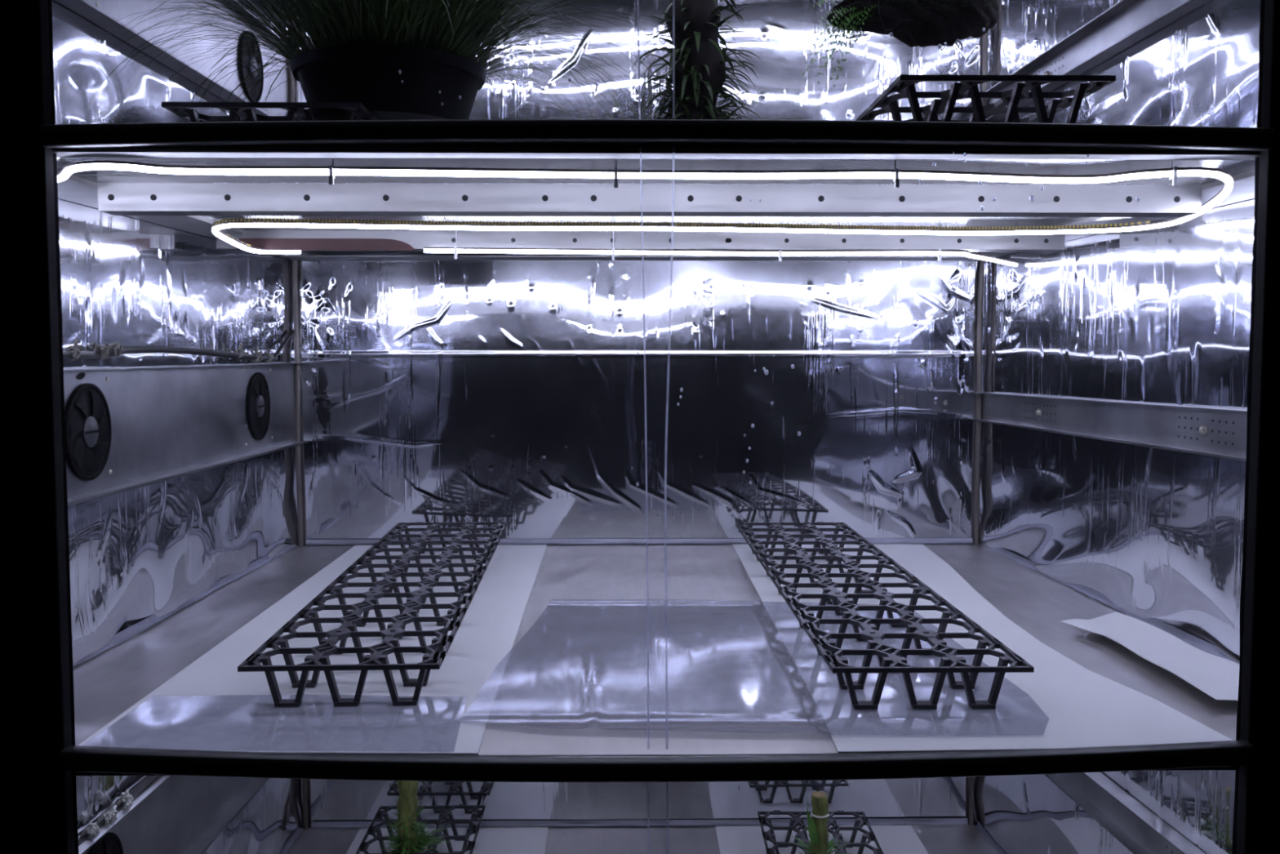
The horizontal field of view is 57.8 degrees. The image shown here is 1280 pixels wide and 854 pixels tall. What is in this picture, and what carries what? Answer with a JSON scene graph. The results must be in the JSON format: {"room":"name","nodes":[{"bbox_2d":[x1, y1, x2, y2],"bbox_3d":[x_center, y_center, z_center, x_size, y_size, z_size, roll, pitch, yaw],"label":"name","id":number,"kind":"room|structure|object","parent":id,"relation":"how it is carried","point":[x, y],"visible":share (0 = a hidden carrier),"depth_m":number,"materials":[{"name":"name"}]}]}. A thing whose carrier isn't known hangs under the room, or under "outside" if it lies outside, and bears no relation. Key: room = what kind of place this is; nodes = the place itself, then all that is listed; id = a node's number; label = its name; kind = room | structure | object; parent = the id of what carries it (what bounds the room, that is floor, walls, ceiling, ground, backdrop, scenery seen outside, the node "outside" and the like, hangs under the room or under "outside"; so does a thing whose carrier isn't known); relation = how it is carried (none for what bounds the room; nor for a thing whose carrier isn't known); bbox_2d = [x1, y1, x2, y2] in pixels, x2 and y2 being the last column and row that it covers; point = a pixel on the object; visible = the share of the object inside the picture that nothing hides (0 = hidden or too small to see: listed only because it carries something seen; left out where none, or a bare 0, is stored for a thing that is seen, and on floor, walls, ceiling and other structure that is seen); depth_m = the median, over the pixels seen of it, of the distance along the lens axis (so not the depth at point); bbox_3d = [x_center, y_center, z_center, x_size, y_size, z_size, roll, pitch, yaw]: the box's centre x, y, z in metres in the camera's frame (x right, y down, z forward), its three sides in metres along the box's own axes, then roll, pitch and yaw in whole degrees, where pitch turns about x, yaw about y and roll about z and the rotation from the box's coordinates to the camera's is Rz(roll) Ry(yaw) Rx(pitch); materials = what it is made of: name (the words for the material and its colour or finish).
{"room":"plant growth chamber","nodes":[
{"label":"plant growth chamber","id":0,"kind":"room"},
{"bbox_2d":[52,0,303,853],"bbox_3d":[-0.469,0.066,1.159,0.011,1.480,0.814,0,4,1],"label":"wall","id":1,"kind":"structure","parent":0,"point":[136,554],"depth_m":1.13,"materials":[{"name":"metal"}]},
{"bbox_2d":[78,775,157,845],"bbox_3d":[-0.459,0.314,1.240,0.012,0.040,0.658,0,4,0],"label":"cable","id":2,"kind":"object","parent":1,"relation":"attached to","point":[124,800],"visible":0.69,"depth_m":1.01,"materials":[{"name":"silver rubber"}]},
{"bbox_2d":[54,0,292,115],"bbox_3d":[-0.458,-0.410,1.135,0.021,0.107,0.782,0,4,1],"label":"fan plate","id":3,"kind":"object","parent":1,"relation":"attached to","point":[103,13],"visible":0.69,"depth_m":1.22,"materials":[{"name":"silver metal"}]},
{"bbox_2d":[78,775,270,853],"bbox_3d":[-0.458,0.383,1.186,0.021,0.107,0.782,0,4,1],"label":"fan plate","id":4,"kind":"object","parent":1,"relation":"attached to","point":[172,814],"visible":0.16,"depth_m":1.17,"materials":[{"name":"grey metal"}]},
{"bbox_2d":[62,329,293,362],"bbox_3d":[-0.460,-0.087,1.214,0.013,0.043,0.658,0,4,0],"label":"cable","id":5,"kind":"object","parent":1,"relation":"attached to","point":[113,349],"visible":0.98,"depth_m":1.08,"materials":[{"name":"silver rubber"}]},
{"bbox_2d":[72,543,297,666],"bbox_3d":[-0.466,0.181,1.170,0.006,0.007,0.775,0,4,1],"label":"baseboard","id":6,"kind":"structure","parent":1,"relation":"attached to","point":[142,625],"depth_m":1.18,"materials":[{"name":"grey metal"}]},
{"bbox_2d":[63,362,309,506],"bbox_3d":[-0.458,-0.007,1.161,0.021,0.107,0.782,0,4,1],"label":"fan plate","id":7,"kind":"object","parent":1,"relation":"attached to","point":[130,428],"visible":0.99,"depth_m":1.14,"materials":[{"name":"silver metal"}]},
{"bbox_2d":[279,827,303,853],"bbox_3d":[-0.466,0.571,1.195,0.006,0.007,0.775,0,4,1],"label":"baseboard","id":8,"kind":"structure","parent":1,"relation":"attached to","point":[298,831],"depth_m":1.54,"materials":[{"name":"grey metal"}]},
{"bbox_2d":[289,44,486,119],"bbox_3d":[-0.199,-0.262,0.924,0.153,0.044,0.153,0,4,-1],"label":"pot","id":9,"kind":"object","parent":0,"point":[368,75],"depth_m":0.87,"materials":[{"name":"black plastic"}]},
{"bbox_2d":[285,0,990,828],"bbox_3d":[0.000,0.040,1.572,0.935,1.480,0.006,0,4,-1],"label":"wall","id":10,"kind":"structure","parent":0,"point":[512,392],"depth_m":1.56,"materials":[{"name":"metal"}]},
{"bbox_2d":[288,20,308,829],"bbox_3d":[-0.459,0.039,1.558,0.008,1.463,0.008,0,4,-1],"label":"trim","id":11,"kind":"structure","parent":10,"relation":"attached to","point":[291,82],"depth_m":1.55,"materials":[{"name":"metal"}]},
{"bbox_2d":[310,817,968,828],"bbox_3d":[0.001,0.545,1.597,0.905,0.007,0.006,0,4,-1],"label":"baseboard","id":12,"kind":"structure","parent":10,"relation":"attached to","point":[900,821],"depth_m":1.60,"materials":[{"name":"grey metal"}]},
{"bbox_2d":[305,537,973,545],"bbox_3d":[0.001,0.155,1.572,0.905,0.007,0.006,0,4,-1],"label":"baseboard","id":13,"kind":"structure","parent":10,"relation":"attached to","point":[705,540],"depth_m":1.57,"materials":[{"name":"grey metal"}]},
{"bbox_2d":[968,30,988,826],"bbox_3d":[0.457,0.038,1.570,0.008,1.463,0.008,0,4,-1],"label":"trim","id":14,"kind":"structure","parent":10,"relation":"attached to","point":[985,37],"depth_m":1.56,"materials":[{"name":"metal"}]},
{"bbox_2d":[48,0,1265,853],"bbox_3d":[0.018,0.091,0.761,0.985,1.480,0.002,0,4,-1],"label":"frame","id":15,"kind":"structure","parent":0,"point":[1263,2],"depth_m":0.75,"materials":[{"name":"metal"}]},
{"bbox_2d":[0,0,75,853],"bbox_3d":[-0.591,0.093,0.743,0.439,1.480,0.012,0,4,-1],"label":"frame post","id":16,"kind":"object","parent":15,"relation":"attached to","point":[37,811],"visible":1,"depth_m":0.74,"materials":[{"name":"black metal"}]},
{"bbox_2d":[285,823,998,853],"bbox_3d":[0.012,0.592,1.187,0.978,0.041,0.827,0,4,-1],"label":"metal shelf","id":17,"kind":"object","parent":16,"relation":"attached to","point":[935,838],"visible":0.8,"depth_m":1.55,"materials":[{"name":"metal"}]},
{"bbox_2d":[346,826,548,853],"bbox_3d":[-0.245,0.577,1.188,0.266,0.004,0.808,0,4,-1],"label":"paper sheet","id":18,"kind":"object","parent":17,"relation":"on","point":[490,840],"visible":0.58,"depth_m":1.54,"materials":[{"name":"white paper"}]},
{"bbox_2d":[355,804,484,853],"bbox_3d":[-0.273,0.554,1.228,0.143,0.037,0.706,0,4,-1],"label":"tray","id":19,"kind":"object","parent":18,"relation":"on","point":[468,845],"visible":0.64,"depth_m":1.51,"materials":[{"name":"black plastic"}]},
{"bbox_2d":[382,780,449,853],"bbox_3d":[-0.278,0.382,1.429,0.089,0.323,0.070,0,4,-1],"label":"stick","id":20,"kind":"object","parent":19,"relation":"in","point":[408,839],"visible":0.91,"depth_m":1.43,"materials":[{"name":"green plant"}]},
{"bbox_2d":[715,825,928,853],"bbox_3d":[0.247,0.577,1.195,0.275,0.004,0.808,0,4,-1],"label":"paper sheet","id":21,"kind":"object","parent":17,"relation":"on","point":[892,839],"visible":0.6,"depth_m":1.55,"materials":[{"name":"white paper"}]},
{"bbox_2d":[757,809,883,853],"bbox_3d":[0.226,0.555,1.208,0.142,0.037,0.706,0,4,1],"label":"tray","id":22,"kind":"object","parent":21,"relation":"on","point":[767,835],"visible":0.87,"depth_m":1.50,"materials":[{"name":"black plastic"}]},
{"bbox_2d":[786,787,853,853],"bbox_3d":[0.213,0.490,1.414,0.090,0.114,0.088,-2,4,-34],"label":"plant","id":23,"kind":"object","parent":22,"relation":"in","point":[817,828],"visible":1,"depth_m":1.40,"materials":[{"name":"green plant"}]},
{"bbox_2d":[59,543,1253,782],"bbox_3d":[0.012,0.201,1.162,0.978,0.041,0.827,0,4,-1],"label":"metal shelf","id":24,"kind":"object","parent":16,"relation":"attached to","point":[570,704],"visible":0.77,"depth_m":0.90,"materials":[{"name":"metal"}]},
{"bbox_2d":[77,544,546,753],"bbox_3d":[-0.245,0.187,1.163,0.266,0.004,0.808,0,4,-1],"label":"paper sheet","id":25,"kind":"object","parent":24,"relation":"on","point":[209,704],"visible":0.68,"depth_m":0.89,"materials":[{"name":"white paper"}]},
{"bbox_2d":[237,521,507,707],"bbox_3d":[-0.230,0.165,1.180,0.143,0.037,0.706,0,4,-3],"label":"tray","id":26,"kind":"object","parent":25,"relation":"on","point":[409,611],"visible":1,"depth_m":1.00,"materials":[{"name":"black plastic"}]},
{"bbox_2d":[647,782,668,850],"bbox_3d":[0.013,0.517,0.781,0.768,0.589,0.001,0,4,-1],"label":"film","id":27,"kind":"object","parent":24,"relation":"attached to","point":[667,783],"visible":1,"depth_m":0.76,"materials":[{"name":"clear plastic"}]},
{"bbox_2d":[732,543,1233,751],"bbox_3d":[0.259,0.187,1.170,0.268,0.004,0.808,0,4,-1],"label":"paper sheet","id":28,"kind":"object","parent":24,"relation":"on","point":[1063,703],"visible":0.62,"depth_m":0.88,"materials":[{"name":"white paper"}]},
{"bbox_2d":[735,521,1034,709],"bbox_3d":[0.201,0.165,1.171,0.142,0.037,0.706,0,4,-1],"label":"tray","id":29,"kind":"object","parent":28,"relation":"on","point":[831,651],"visible":1,"depth_m":0.99,"materials":[{"name":"black plastic"}]},
{"bbox_2d":[1060,611,1239,700],"bbox_3d":[0.445,0.190,0.994,0.082,0.007,0.298,0,4,-5],"label":"paper sheet","id":30,"kind":"object","parent":24,"relation":"on","point":[1217,677],"visible":0.9,"depth_m":0.98,"materials":[{"name":"white paper"}]},
{"bbox_2d":[39,119,1274,266],"bbox_3d":[0.019,-0.194,1.137,0.992,0.048,0.827,0,4,-1],"label":"metal shelf","id":31,"kind":"object","parent":16,"relation":"attached to","point":[191,203],"depth_m":0.88,"materials":[{"name":"metal"}]},
{"bbox_2d":[161,102,377,122],"bbox_3d":[-0.278,-0.239,1.187,0.142,0.037,0.706,0,4,-1],"label":"tray","id":32,"kind":"object","parent":31,"relation":"on","point":[297,111],"visible":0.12,"depth_m":0.85,"materials":[{"name":"black plastic"}]},
{"bbox_2d":[85,0,674,121],"bbox_3d":[-0.195,-0.341,0.917,0.446,0.263,0.437,-3,5,-37],"label":"potted grass","id":33,"kind":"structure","parent":31,"relation":"on","point":[361,56],"depth_m":0.87,"materials":[{"name":"plant"}]},
{"bbox_2d":[57,159,1234,253],"bbox_3d":[0.002,-0.180,0.993,0.942,0.025,0.488,0,4,-1],"label":"led strip","id":34,"kind":"object","parent":31,"relation":"attached to","point":[331,171],"visible":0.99,"depth_m":0.80,"materials":[{"name":"white plastic"}]},
{"bbox_2d":[640,160,674,749],"bbox_3d":[0.013,0.016,0.749,0.768,0.406,0.001,0,4,-1],"label":"film","id":35,"kind":"object","parent":31,"relation":"attached to","point":[673,187],"visible":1,"depth_m":0.75,"materials":[{"name":"clear plastic"}]},
{"bbox_2d":[1029,195,1034,201],"bbox_3d":[0.251,-0.146,0.742,0.003,0.004,0.001,0,4,-1],"label":"water droplet","id":36,"kind":"object","parent":35,"relation":"attached to","point":[1032,197],"visible":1,"depth_m":0.74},
{"bbox_2d":[631,0,763,119],"bbox_3d":[0.049,-0.386,1.008,0.118,0.364,0.117,0,4,-1],"label":"plant totem","id":37,"kind":"object","parent":31,"relation":"on","point":[700,68],"visible":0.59,"depth_m":0.99,"materials":[{"name":"green plant"}]},
{"bbox_2d":[854,75,1115,124],"bbox_3d":[0.237,-0.237,1.117,0.142,0.037,0.706,0,4,-1],"label":"tray","id":38,"kind":"object","parent":31,"relation":"on","point":[944,101],"visible":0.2,"depth_m":0.79,"materials":[{"name":"black plastic"}]},
{"bbox_3d":[0.012,-0.601,1.111,0.978,0.038,0.827,0,4,-1],"label":"metal shelf","id":39,"kind":"object","parent":16,"relation":"attached to","visible":0},
{"bbox_2d":[636,0,675,118],"bbox_3d":[0.013,-0.387,0.723,0.768,0.400,0.001,0,4,-1],"label":"glass door","id":40,"kind":"structure","parent":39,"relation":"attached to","point":[637,1],"depth_m":0.73,"materials":[{"name":"clear glass"}]},
{"bbox_2d":[800,0,999,87],"bbox_3d":[0.222,-0.430,0.979,0.166,0.281,0.084,0,4,-1],"label":"plant","id":41,"kind":"object","parent":39,"relation":"hanging from","point":[913,23],"visible":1,"depth_m":0.97,"materials":[{"name":"green plant"}]},
{"bbox_2d":[1235,0,1279,853],"bbox_3d":[0.619,0.092,0.760,0.442,1.480,0.012,0,4,-1],"label":"frame post","id":42,"kind":"object","parent":15,"relation":"attached to","point":[1258,828],"visible":1,"depth_m":0.75,"materials":[{"name":"black metal"}]},
{"bbox_2d":[973,0,1261,853],"bbox_3d":[0.486,0.065,1.172,0.011,1.480,0.814,0,4,-3],"label":"wall","id":43,"kind":"structure","parent":0,"point":[1159,315],"depth_m":1.15,"materials":[{"name":"metal"}]},
{"bbox_2d":[975,821,1005,853],"bbox_3d":[0.483,0.570,1.208,0.006,0.007,0.776,0,4,-3],"label":"baseboard","id":44,"kind":"structure","parent":43,"relation":"attached to","point":[987,837],"depth_m":1.54,"materials":[{"name":"grey metal"}]},
{"bbox_2d":[984,0,1211,120],"bbox_3d":[0.477,-0.398,1.149,0.018,0.046,0.782,0,4,-3],"label":"rail","id":45,"kind":"object","parent":43,"relation":"attached to","point":[1126,23],"visible":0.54,"depth_m":1.20,"materials":[{"name":"metal"}]},
{"bbox_2d":[971,391,1247,462],"bbox_3d":[0.477,-0.007,1.174,0.018,0.046,0.782,0,4,-3],"label":"rail","id":46,"kind":"object","parent":43,"relation":"attached to","point":[1214,432],"visible":1,"depth_m":1.14,"materials":[{"name":"metal"}]},
{"bbox_2d":[981,543,1238,663],"bbox_3d":[0.483,0.180,1.183,0.006,0.007,0.776,0,4,-3],"label":"baseboard","id":47,"kind":"structure","parent":43,"relation":"attached to","point":[1206,646],"depth_m":1.13,"materials":[{"name":"grey metal"}]},
{"bbox_2d":[1044,772,1205,853],"bbox_3d":[0.477,0.383,1.199,0.018,0.046,0.782,0,4,-3],"label":"rail","id":48,"kind":"object","parent":43,"relation":"attached to","point":[1132,824],"visible":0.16,"depth_m":1.16,"materials":[{"name":"metal"}]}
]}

